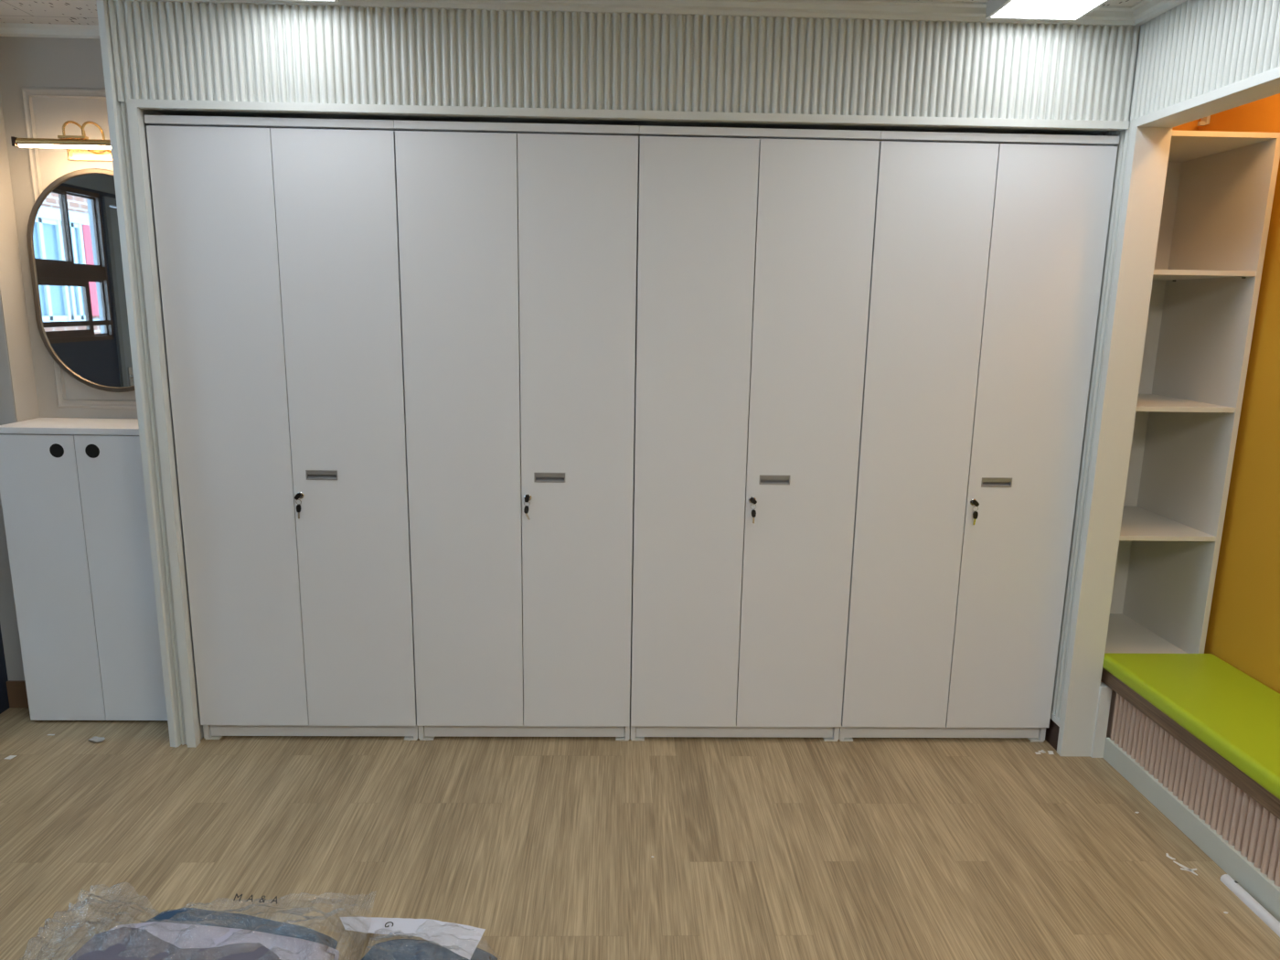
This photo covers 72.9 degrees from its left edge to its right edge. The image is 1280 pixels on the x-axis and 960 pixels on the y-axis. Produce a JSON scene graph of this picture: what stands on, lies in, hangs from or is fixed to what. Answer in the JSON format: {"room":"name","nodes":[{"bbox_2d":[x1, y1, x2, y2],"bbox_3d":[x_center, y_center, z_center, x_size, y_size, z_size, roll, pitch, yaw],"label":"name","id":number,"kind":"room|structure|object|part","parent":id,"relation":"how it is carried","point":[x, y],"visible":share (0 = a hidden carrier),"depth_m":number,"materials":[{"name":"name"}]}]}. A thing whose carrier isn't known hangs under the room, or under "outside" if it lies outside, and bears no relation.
{"room":"common room","nodes":[
{"label":"common room","id":0,"kind":"room"},
{"bbox_2d":[0,298,24,680],"bbox_3d":[-3.042,-0.387,3.389,1.370,2.575,0.330,1,11,-2],"label":"wall","id":1,"kind":"structure","parent":0,"point":[8,620],"depth_m":3.39,"materials":[{"name":"grey paint"}]},
{"bbox_2d":[0,625,9,714],"bbox_3d":[-2.566,-0.331,3.147,0.110,2.575,0.190,1,11,-2],"label":"trim","id":2,"kind":"structure","parent":1,"relation":"attached to","point":[4,697],"depth_m":3.44,"materials":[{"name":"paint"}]},
{"bbox_2d":[6,680,28,707],"bbox_3d":[-2.455,0.860,3.481,0.155,0.112,0.012,1,11,-2],"label":"baseboard","id":3,"kind":"structure","parent":1,"relation":"attached to","point":[16,689],"depth_m":3.47,"materials":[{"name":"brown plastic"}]},
{"bbox_2d":[0,93,39,422],"bbox_3d":[-2.353,-0.360,3.310,0.006,2.575,0.129,1,11,-2],"label":"wall","id":4,"kind":"structure","parent":0,"point":[12,292],"depth_m":3.25,"materials":[{"name":"white paint"}]},
{"bbox_2d":[0,36,138,418],"bbox_3d":[-2.004,-0.389,3.481,0.710,2.575,0.200,1,11,-2],"label":"wall","id":5,"kind":"structure","parent":0,"point":[25,61],"depth_m":3.19,"materials":[{"name":"white paint"}]},
{"bbox_2d":[0,22,99,38],"bbox_3d":[-2.021,-1.611,3.114,0.630,0.035,0.035,1,11,-2],"label":"crown molding","id":6,"kind":"structure","parent":5,"relation":"attached to","point":[6,29],"depth_m":3.11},
{"bbox_2d":[10,120,112,161],"bbox_3d":[-1.985,-1.222,3.116,0.420,0.116,0.186,1,11,-2],"label":"picture light","id":7,"kind":"object","parent":5,"relation":"attached to","point":[79,147],"visible":0.86,"depth_m":3.04,"materials":[{"name":"gold metal"}]},
{"bbox_2d":[18,144,110,149],"bbox_3d":[-1.984,-1.172,3.048,0.384,0.011,0.024,1,11,-2],"label":"diffuser","id":8,"kind":"object","parent":7,"relation":"attached to","point":[87,146],"depth_m":3.04,"materials":[{"name":"white plastic"}]},
{"bbox_3d":[-2.007,-1.232,3.114,0.017,0.096,0.164,2,11,5],"label":"arm","id":9,"kind":"part","parent":7,"relation":"part of","materials":[{"name":"gold metal"}]},
{"bbox_3d":[-1.988,-1.203,3.208,0.250,0.044,0.014,1,11,-2],"label":"wall plate","id":10,"kind":"part","parent":7,"relation":"part of","materials":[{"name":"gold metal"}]},
{"bbox_3d":[-1.941,-1.231,3.115,0.017,0.096,0.164,2,11,5],"label":"arm","id":11,"kind":"part","parent":7,"relation":"part of","materials":[{"name":"gold metal"}]},
{"bbox_2d":[21,86,136,408],"bbox_3d":[-2.003,-0.854,3.280,0.530,1.177,0.012,1,11,-2],"label":"wall panel","id":12,"kind":"object","parent":5,"relation":"attached to","point":[26,92],"visible":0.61,"depth_m":3.21,"materials":[{"name":"white paint"}]},
{"bbox_2d":[26,168,134,392],"bbox_3d":[-2.015,-0.747,3.289,0.560,0.826,0.030,1,11,-2],"label":"wall mirror","id":13,"kind":"object","parent":12,"relation":"attached to","point":[73,235],"visible":0.53,"depth_m":3.28,"materials":[{"name":"brown mirror"}]},
{"bbox_2d":[120,101,203,739],"bbox_3d":[-1.679,-0.334,3.232,0.088,2.575,0.525,1,11,-2],"label":"wall partition","id":14,"kind":"structure","parent":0,"point":[144,112],"depth_m":3.00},
{"bbox_2d":[96,0,181,746],"bbox_3d":[-1.707,-0.321,3.167,0.035,2.575,0.456,1,11,-2],"label":"trim","id":15,"kind":"structure","parent":14,"relation":"attached to","point":[114,120],"depth_m":2.93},
{"bbox_2d":[0,0,1141,27],"bbox_3d":[-0.920,-1.071,0.299,5.430,0.050,6.220,1,11,-2],"label":"ceiling","id":16,"kind":"structure","parent":0,"point":[56,12],"depth_m":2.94,"materials":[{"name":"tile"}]},
{"bbox_2d":[266,0,339,1],"bbox_3d":[-1.046,-1.381,2.079,0.269,0.048,1.198,1,11,-2],"label":"ceiling light","id":17,"kind":"object","parent":16,"relation":"attached to","point":[266,0],"visible":1,"depth_m":2.67,"materials":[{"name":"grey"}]},
{"bbox_2d":[985,0,1109,21],"bbox_3d":[1.248,-1.356,2.142,0.293,0.048,1.198,1,11,-2],"label":"ceiling light","id":18,"kind":"object","parent":16,"relation":"attached to","point":[1060,10],"visible":1,"depth_m":2.65,"materials":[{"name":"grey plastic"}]},
{"bbox_2d":[107,0,1140,121],"bbox_3d":[-0.027,-1.339,2.783,3.288,0.304,0.012,1,11,-2],"label":"wall ribbed header","id":19,"kind":"structure","parent":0,"point":[162,50],"depth_m":2.78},
{"bbox_2d":[119,98,1129,747],"bbox_3d":[-0.050,-0.099,3.039,3.275,2.243,0.036,1,11,-2],"label":"door frame","id":20,"kind":"structure","parent":19,"relation":"attached to","point":[144,104],"depth_m":2.84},
{"bbox_2d":[153,109,1108,135],"bbox_3d":[-0.012,-1.410,3.050,3.227,0.340,0.538,1,11,-2],"label":"wall header","id":21,"kind":"structure","parent":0,"point":[163,112],"depth_m":2.96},
{"bbox_2d":[1130,0,1187,25],"bbox_3d":[1.647,-0.945,0.114,0.060,0.042,5.482,1,11,-2],"label":"crown molding","id":22,"kind":"structure","parent":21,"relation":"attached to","point":[1144,11],"depth_m":2.68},
{"bbox_2d":[0,707,1279,959],"bbox_3d":[-0.727,1.505,0.823,5.900,0.050,6.220,1,11,-2],"label":"floor","id":23,"kind":"structure","parent":0,"point":[761,848],"depth_m":2.65,"materials":[{"name":"beige laminate"}]},
{"bbox_2d":[4,755,16,758],"bbox_3d":[-2.257,0.994,3.109,0.024,0.001,0.030,3,12,12],"label":"paper scrap","id":24,"kind":"object","parent":23,"relation":"on","point":[10,756],"visible":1,"depth_m":3.11,"materials":[{"name":"white paper"}]},
{"bbox_2d":[0,417,167,720],"bbox_3d":[-2.068,0.353,3.386,0.582,1.157,0.272,1,11,-2],"label":"cabinet","id":25,"kind":"object","parent":23,"relation":"on","point":[72,492],"visible":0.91,"depth_m":3.25,"materials":[{"name":"white laminate"}]},
{"bbox_3d":[-2.211,0.383,3.262,0.286,1.118,0.017,1,11,-2],"label":"door","id":26,"kind":"part","parent":25,"relation":"part of","materials":[{"name":"white laminate"}]},
{"bbox_3d":[-1.922,0.386,3.270,0.286,1.118,0.017,1,11,-2],"label":"door","id":27,"kind":"part","parent":25,"relation":"part of","materials":[{"name":"white laminate"}]},
{"bbox_2d":[87,736,105,742],"bbox_3d":[-2.022,0.966,3.229,0.060,0.017,0.031,1,11,-2],"label":"scrap","id":28,"kind":"object","parent":23,"relation":"on","point":[96,739],"visible":1,"depth_m":3.22,"materials":[{"name":"grey paper"}]},
{"bbox_2d":[21,882,373,959],"bbox_3d":[-1.042,1.168,1.887,0.880,0.181,0.994,1,11,-2],"label":"plastic bag","id":29,"kind":"object","parent":23,"relation":"on","point":[240,895],"visible":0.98,"depth_m":2.15,"materials":[{"name":"clear"}]},
{"bbox_2d":[145,907,337,949],"bbox_3d":[-1.065,1.201,1.966,0.564,0.079,0.623,3,12,11],"label":"seat cushion","id":30,"kind":"object","parent":23,"relation":"on","point":[290,930],"visible":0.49,"depth_m":2.20,"materials":[{"name":"blue fabric"}]},
{"bbox_2d":[67,921,339,959],"bbox_3d":[-1.035,1.152,1.831,0.640,0.076,0.600,2,11,7],"label":"plastic bag","id":31,"kind":"object","parent":30,"relation":"on","point":[111,944],"visible":0.99,"depth_m":2.03,"materials":[{"name":"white plastic"}]},
{"bbox_2d":[144,115,418,740],"bbox_3d":[-1.226,-0.144,3.272,0.799,2.203,0.504,1,11,-2],"label":"tall cabinet","id":32,"kind":"object","parent":23,"relation":"on","point":[277,239],"visible":0.96,"depth_m":3.00,"materials":[{"name":"white laminate"}]},
{"bbox_3d":[-1.419,-0.118,3.029,0.396,2.101,0.018,1,11,-2],"label":"door","id":33,"kind":"part","parent":32,"relation":"part of","materials":[{"name":"white laminate"}]},
{"bbox_3d":[-1.208,-1.212,3.058,0.799,0.025,0.503,1,11,-2],"label":"cornice","id":34,"kind":"part","parent":32,"relation":"part of","materials":[{"name":"white laminate"}]},
{"bbox_2d":[294,492,301,518],"bbox_3d":[-1.201,0.090,3.054,0.024,0.094,0.017,1,11,-2],"label":"key","id":35,"kind":"object","parent":32,"relation":"attached to","point":[297,496],"visible":1,"depth_m":3.05,"materials":[{"name":"black plastic"}]},
{"bbox_3d":[-1.119,-0.019,3.054,0.110,0.035,0.018,1,11,-2],"label":"handle","id":36,"kind":"part","parent":32,"relation":"part of","materials":[{"name":"grey metal"}]},
{"bbox_3d":[-1.020,-0.114,3.039,0.396,2.101,0.018,1,11,-2],"label":"door","id":37,"kind":"part","parent":32,"relation":"part of","materials":[{"name":"white laminate"}]},
{"bbox_2d":[361,938,497,959],"bbox_3d":[-0.548,1.231,1.910,0.362,0.060,0.603,2,11,7],"label":"seat cushion","id":38,"kind":"object","parent":23,"relation":"on","point":[410,946],"visible":0.89,"depth_m":2.14,"materials":[{"name":"blue fabric"}]},
{"bbox_2d":[339,917,485,959],"bbox_3d":[-0.601,1.155,2.202,0.409,0.034,0.115,3,12,12],"label":"paper sheet","id":39,"kind":"object","parent":38,"relation":"on","point":[465,948],"visible":0.99,"depth_m":2.21,"materials":[{"name":"white paper"}]},
{"bbox_2d":[368,919,495,959],"bbox_3d":[-0.494,1.221,1.856,0.344,0.106,0.760,1,11,-2],"label":"plastic bag","id":40,"kind":"object","parent":23,"relation":"on","point":[427,920],"visible":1,"depth_m":2.16,"materials":[{"name":"plastic"}]},
{"bbox_2d":[394,120,639,740],"bbox_3d":[-0.426,-0.136,3.294,0.799,2.203,0.504,1,11,-2],"label":"tall cabinet","id":41,"kind":"object","parent":23,"relation":"on","point":[517,241],"visible":1,"depth_m":3.03,"materials":[{"name":"white laminate"}]},
{"bbox_3d":[-0.619,-0.110,3.050,0.396,2.101,0.018,1,11,-2],"label":"door","id":42,"kind":"part","parent":41,"relation":"part of","materials":[{"name":"white laminate"}]},
{"bbox_3d":[-0.409,-1.204,3.079,0.799,0.025,0.503,1,11,-2],"label":"cornice","id":43,"kind":"part","parent":41,"relation":"part of","materials":[{"name":"white laminate"}]},
{"bbox_2d":[523,494,530,519],"bbox_3d":[-0.400,0.096,3.075,0.021,0.092,0.017,1,11,-2],"label":"key","id":44,"kind":"object","parent":41,"relation":"attached to","point":[527,497],"visible":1,"depth_m":3.07,"materials":[{"name":"black plastic"}]},
{"bbox_3d":[-0.319,-0.010,3.076,0.110,0.035,0.018,1,11,-2],"label":"handle","id":45,"kind":"part","parent":41,"relation":"part of","materials":[{"name":"grey metal"}]},
{"bbox_3d":[-0.220,-0.105,3.061,0.396,2.101,0.018,1,11,-2],"label":"door","id":46,"kind":"part","parent":41,"relation":"part of","materials":[{"name":"white laminate"}]},
{"bbox_2d":[629,125,881,741],"bbox_3d":[0.374,-0.127,3.315,0.799,2.203,0.504,1,11,-2],"label":"tall cabinet","id":47,"kind":"object","parent":23,"relation":"on","point":[754,250],"visible":0.98,"depth_m":3.05,"materials":[{"name":"white laminate"}]},
{"bbox_3d":[0.180,-0.101,3.072,0.396,2.101,0.018,1,11,-2],"label":"door","id":48,"kind":"part","parent":47,"relation":"part of","materials":[{"name":"white laminate"}]},
{"bbox_2d":[749,497,757,523],"bbox_3d":[0.402,0.109,3.098,0.026,0.095,0.017,1,11,-2],"label":"key","id":49,"kind":"object","parent":47,"relation":"attached to","point":[753,501],"visible":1,"depth_m":3.09,"materials":[{"name":"black plastic"}]},
{"bbox_3d":[0.391,-1.195,3.101,0.799,0.025,0.503,1,11,-2],"label":"cornice","id":50,"kind":"part","parent":47,"relation":"part of","materials":[{"name":"white laminate"}]},
{"bbox_3d":[0.480,-0.002,3.097,0.110,0.035,0.018,1,11,-2],"label":"handle","id":51,"kind":"part","parent":47,"relation":"part of","materials":[{"name":"grey metal"}]},
{"bbox_3d":[0.579,-0.097,3.083,0.396,2.101,0.018,1,11,-2],"label":"door","id":52,"kind":"part","parent":47,"relation":"part of","materials":[{"name":"white laminate"}]},
{"bbox_2d":[838,130,1119,741],"bbox_3d":[1.173,-0.119,3.337,0.799,2.203,0.504,1,11,-2],"label":"tall cabinet","id":53,"kind":"object","parent":23,"relation":"on","point":[988,250],"visible":0.91,"depth_m":3.07,"materials":[{"name":"white laminate"}]},
{"bbox_3d":[0.980,-0.092,3.094,0.396,2.101,0.018,1,11,-2],"label":"door","id":54,"kind":"part","parent":53,"relation":"part of","materials":[{"name":"white laminate"}]},
{"bbox_2d":[971,500,979,524],"bbox_3d":[1.202,0.116,3.119,0.026,0.094,0.017,1,11,-2],"label":"key","id":55,"kind":"object","parent":53,"relation":"attached to","point":[976,503],"visible":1,"depth_m":3.11,"materials":[{"name":"black plastic"}]},
{"bbox_3d":[1.280,0.007,3.119,0.110,0.035,0.018,1,11,-2],"label":"handle","id":56,"kind":"part","parent":53,"relation":"part of","materials":[{"name":"grey metal"}]},
{"bbox_3d":[1.191,-1.186,3.123,0.799,0.025,0.503,1,11,-2],"label":"cornice","id":57,"kind":"part","parent":53,"relation":"part of","materials":[{"name":"white laminate"}]},
{"bbox_3d":[1.379,-0.088,3.104,0.396,2.101,0.018,1,11,-2],"label":"door","id":58,"kind":"part","parent":53,"relation":"part of","materials":[{"name":"white laminate"}]},
{"bbox_2d":[1034,749,1054,754],"bbox_3d":[1.520,1.024,3.264,0.070,0.002,0.030,1,11,-2],"label":"crumb","id":59,"kind":"object","parent":23,"relation":"on","point":[1041,751],"visible":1,"depth_m":3.26,"materials":[{"name":"white"}]},
{"bbox_2d":[1165,853,1197,875],"bbox_3d":[1.626,1.157,2.609,0.044,0.001,0.106,-6,13,-29],"label":"scrap","id":60,"kind":"object","parent":23,"relation":"on","point":[1168,855],"visible":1,"depth_m":2.59,"materials":[{"name":"white paper"}]},
{"bbox_2d":[1100,667,1279,922],"bbox_3d":[1.950,1.178,1.659,0.405,0.346,3.238,1,11,-2],"label":"bench","id":61,"kind":"object","parent":23,"relation":"on","point":[1229,816],"visible":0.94,"depth_m":2.70,"materials":[{"name":"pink wood"}]},
{"bbox_2d":[1102,652,1279,799],"bbox_3d":[1.943,0.980,1.623,0.425,0.056,3.226,1,11,-2],"label":"bench cushion","id":62,"kind":"object","parent":61,"relation":"on","point":[1233,713],"visible":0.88,"depth_m":2.80,"materials":[{"name":"green leather"}]},
{"bbox_2d":[1104,130,1279,653],"bbox_3d":[1.900,-0.277,3.272,0.391,1.868,0.496,1,11,-2],"label":"open shelf unit","id":63,"kind":"object","parent":61,"relation":"on","point":[1219,192],"visible":0.45,"depth_m":3.24,"materials":[{"name":"grey"}]},
{"bbox_3d":[1.884,0.627,3.450,0.353,0.024,0.488,1,11,-2],"label":"panel","id":64,"kind":"part","parent":63,"relation":"part of","materials":[{"name":"white wood"}]},
{"bbox_3d":[1.893,-0.317,3.513,0.353,1.850,0.008,1,11,-2],"label":"panel","id":65,"kind":"part","parent":63,"relation":"part of","materials":[{"name":"white wood"}]},
{"bbox_3d":[1.892,0.163,3.357,0.352,0.017,0.485,1,11,-2],"label":"shelf","id":66,"kind":"part","parent":63,"relation":"part of","materials":[{"name":"white wood"}]},
{"bbox_3d":[1.899,-0.294,3.265,0.352,0.017,0.485,1,11,-2],"label":"shelf","id":67,"kind":"part","parent":63,"relation":"part of","materials":[{"name":"white wood"}]},
{"bbox_3d":[1.906,-0.749,3.174,0.352,0.017,0.485,1,11,-2],"label":"shelf","id":68,"kind":"part","parent":63,"relation":"part of","materials":[{"name":"white wood"}]},
{"bbox_3d":[1.914,-1.184,3.090,0.391,0.017,0.496,1,11,-2],"label":"panel","id":69,"kind":"part","parent":63,"relation":"part of","materials":[{"name":"white wood"}]},
{"bbox_2d":[1220,874,1279,937],"bbox_3d":[1.730,1.291,1.902,0.028,0.020,1.300,1,11,-2],"label":"pipe","id":70,"kind":"object","parent":23,"relation":"on","point":[1267,918],"visible":1,"depth_m":2.42,"materials":[{"name":"white plastic"}]},
{"bbox_2d":[1100,118,1199,682],"bbox_3d":[1.905,-0.362,3.599,0.428,2.600,0.170,1,11,-2],"label":"wall","id":71,"kind":"structure","parent":0,"point":[1192,125],"depth_m":3.32,"materials":[{"name":"paint"}]},
{"bbox_2d":[1050,0,1279,756],"bbox_3d":[1.680,0.030,1.693,0.116,2.575,3.850,1,11,-2],"label":"wall","id":72,"kind":"structure","parent":0,"point":[1154,146],"depth_m":2.91,"materials":[{"name":"white paint"}]},
{"bbox_2d":[1045,711,1060,750],"bbox_3d":[1.570,0.907,3.535,0.015,0.127,0.580,1,11,-2],"label":"baseboard","id":73,"kind":"structure","parent":72,"relation":"attached to","point":[1051,735],"depth_m":3.30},
{"bbox_2d":[1056,117,1141,756],"bbox_3d":[1.594,-0.071,3.030,0.015,2.243,0.030,1,11,-2],"label":"trim","id":74,"kind":"structure","parent":72,"relation":"attached to","point":[1135,138],"depth_m":3.00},
{"bbox_2d":[1090,682,1112,757],"bbox_3d":[1.707,0.892,3.224,0.042,0.283,0.046,1,11,-2],"label":"trim","id":75,"kind":"structure","parent":72,"relation":"attached to","point":[1104,697],"depth_m":3.20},
{"bbox_2d":[1136,66,1279,127],"bbox_3d":[1.651,-0.837,1.223,0.016,0.028,3.212,1,11,-2],"label":"trim","id":76,"kind":"structure","parent":72,"relation":"attached to","point":[1272,75],"depth_m":2.44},
{"bbox_2d":[1141,79,1279,127],"bbox_3d":[1.712,-0.999,1.192,0.103,0.359,3.212,1,11,-2],"label":"lintel","id":77,"kind":"object","parent":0,"point":[1273,88],"visible":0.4,"depth_m":2.50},
{"bbox_2d":[1197,93,1279,693],"bbox_3d":[2.215,0.011,1.769,0.100,2.600,3.920,1,11,-2],"label":"wall","id":78,"kind":"structure","parent":0,"point":[1243,631],"depth_m":2.99,"materials":[{"name":"orange paint"}]},
{"bbox_2d":[1197,115,1210,126],"bbox_3d":[2.122,-1.357,3.270,0.034,0.042,0.038,1,11,-2],"label":"clip","id":79,"kind":"object","parent":78,"relation":"attached to","point":[1204,121],"visible":0.77,"depth_m":3.26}
]}

